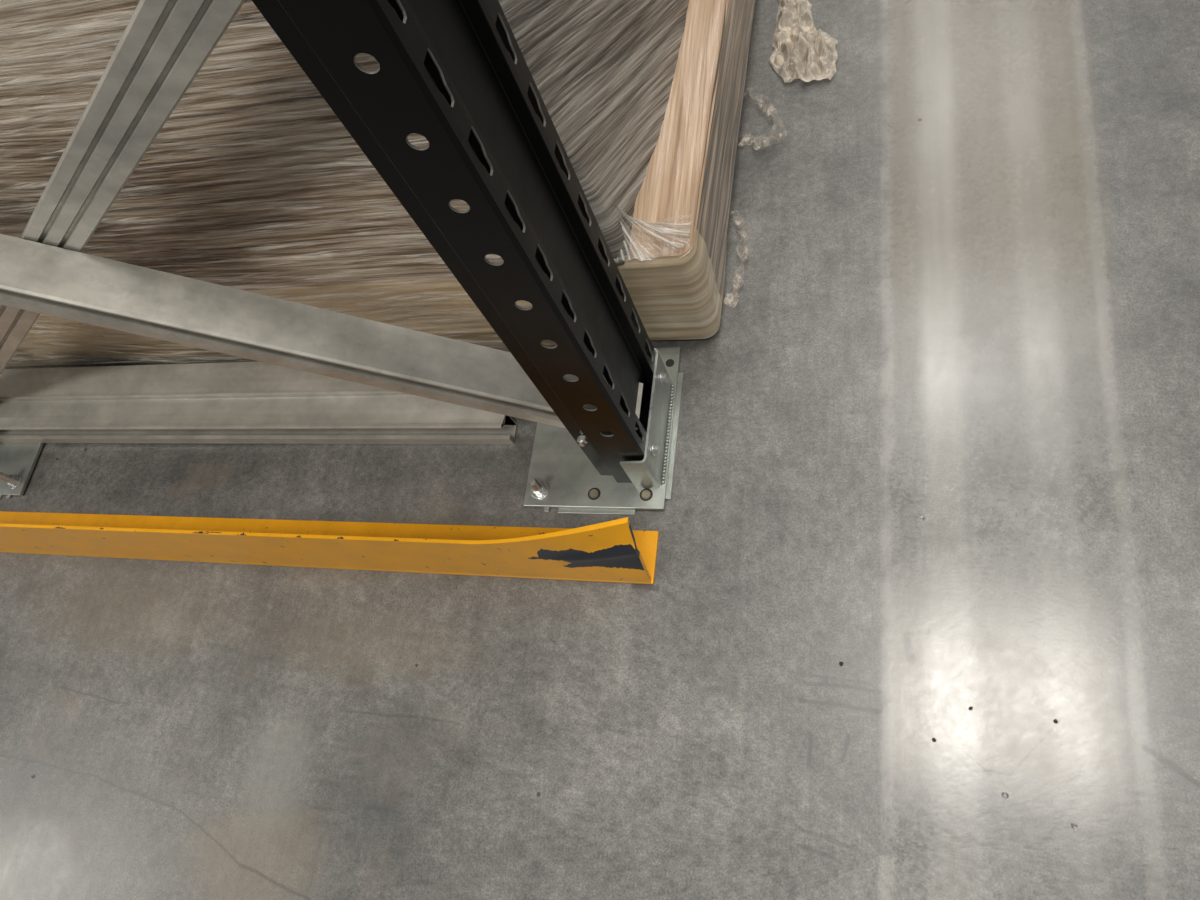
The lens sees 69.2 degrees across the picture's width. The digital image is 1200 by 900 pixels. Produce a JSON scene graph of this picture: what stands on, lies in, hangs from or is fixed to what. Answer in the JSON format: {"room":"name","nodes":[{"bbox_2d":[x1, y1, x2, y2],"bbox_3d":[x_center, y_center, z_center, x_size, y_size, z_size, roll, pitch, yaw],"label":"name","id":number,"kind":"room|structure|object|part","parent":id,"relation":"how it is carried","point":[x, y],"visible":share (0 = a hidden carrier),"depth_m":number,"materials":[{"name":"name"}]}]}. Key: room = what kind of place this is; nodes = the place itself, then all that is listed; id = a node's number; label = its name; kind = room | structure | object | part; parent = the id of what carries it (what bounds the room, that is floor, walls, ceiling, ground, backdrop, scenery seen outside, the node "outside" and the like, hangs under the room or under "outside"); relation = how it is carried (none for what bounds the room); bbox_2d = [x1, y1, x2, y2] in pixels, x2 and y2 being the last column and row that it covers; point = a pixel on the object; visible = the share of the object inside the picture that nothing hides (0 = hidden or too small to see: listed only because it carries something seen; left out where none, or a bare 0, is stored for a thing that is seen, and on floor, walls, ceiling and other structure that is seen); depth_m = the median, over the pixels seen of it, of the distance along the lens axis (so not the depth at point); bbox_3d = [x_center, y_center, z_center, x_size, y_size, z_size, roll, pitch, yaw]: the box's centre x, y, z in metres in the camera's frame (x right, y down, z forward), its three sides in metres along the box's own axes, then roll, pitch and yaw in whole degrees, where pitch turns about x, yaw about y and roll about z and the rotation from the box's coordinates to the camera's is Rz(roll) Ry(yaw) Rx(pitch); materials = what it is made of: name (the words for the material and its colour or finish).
{"room":"industrial hall","nodes":[
{"label":"industrial hall","id":0,"kind":"room"},
{"bbox_2d":[0,0,1199,899],"bbox_3d":[-0.417,-1.416,1.965,16.000,0.001,18.000,0,66,18],"label":"floor","id":1,"kind":"structure","parent":0,"point":[938,442],"depth_m":1.08,"materials":[{"name":"concrete"}]},
{"bbox_2d":[0,361,516,443],"bbox_3d":[-0.603,-0.079,1.367,1.014,0.061,0.128,0,66,18],"label":"beam","id":2,"kind":"structure","parent":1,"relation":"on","point":[256,402],"depth_m":1.35,"materials":[{"name":"silver metal"}]},
{"bbox_2d":[0,511,658,583],"bbox_3d":[-0.916,0.107,1.339,2.034,0.135,0.068,0,66,18],"label":"guard rail","id":3,"kind":"object","parent":1,"relation":"on","point":[610,551],"visible":1,"depth_m":1.16,"materials":[{"name":"yellow metal"}]},
{"bbox_2d":[0,0,683,514],"bbox_3d":[-0.835,-0.493,0.349,1.296,2.300,0.242,0,66,18],"label":"frame","id":4,"kind":"object","parent":1,"relation":"on","point":[604,402],"visible":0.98,"depth_m":0.82,"materials":[{"name":"black metal"}]},
{"bbox_2d":[8,474,21,488],"bbox_3d":[-0.975,0.053,1.450,0.026,0.002,0.026,0,66,18],"label":"bolt","id":5,"kind":"object","parent":4,"relation":"in","point":[15,480],"depth_m":1.44,"materials":[{"name":"metal"}]},
{"bbox_3d":[-1.034,-0.033,1.513,0.192,0.006,0.236,0,66,18],"label":"plate","id":6,"kind":"part","parent":4,"relation":"part of","materials":[{"name":"metal"}]},
{"bbox_3d":[-0.274,-0.488,0.161,0.081,2.291,0.147,0,66,18],"label":"upright post","id":7,"kind":"part","parent":4,"relation":"part of","materials":[{"name":"black metal"}]},
{"bbox_2d":[531,481,548,498],"bbox_3d":[-0.080,0.053,1.161,0.026,0.002,0.026,0,66,18],"label":"bolt","id":8,"kind":"object","parent":4,"relation":"in","point":[542,492],"depth_m":1.16,"materials":[{"name":"metal"}]},
{"bbox_3d":[0.000,0.042,1.151,0.105,0.003,0.090,0,66,18],"label":"shim plate","id":9,"kind":"part","parent":4,"relation":"part of","materials":[{"name":"metal"}]},
{"bbox_3d":[0.004,-0.032,1.179,0.192,0.006,0.236,0,66,18],"label":"plate","id":10,"kind":"part","parent":4,"relation":"part of","materials":[{"name":"metal"}]},
{"bbox_3d":[0.066,-0.021,1.159,0.076,0.003,0.184,0,66,18],"label":"shim plate","id":11,"kind":"part","parent":4,"relation":"part of","materials":[{"name":"metal"}]},
{"bbox_2d":[0,0,837,366],"bbox_3d":[-0.805,-1.152,1.024,2.038,1.637,1.514,0,66,18],"label":"load","id":12,"kind":"object","parent":1,"relation":"on","point":[252,182],"visible":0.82,"depth_m":1.04,"materials":[{"name":"brown"}]}
]}

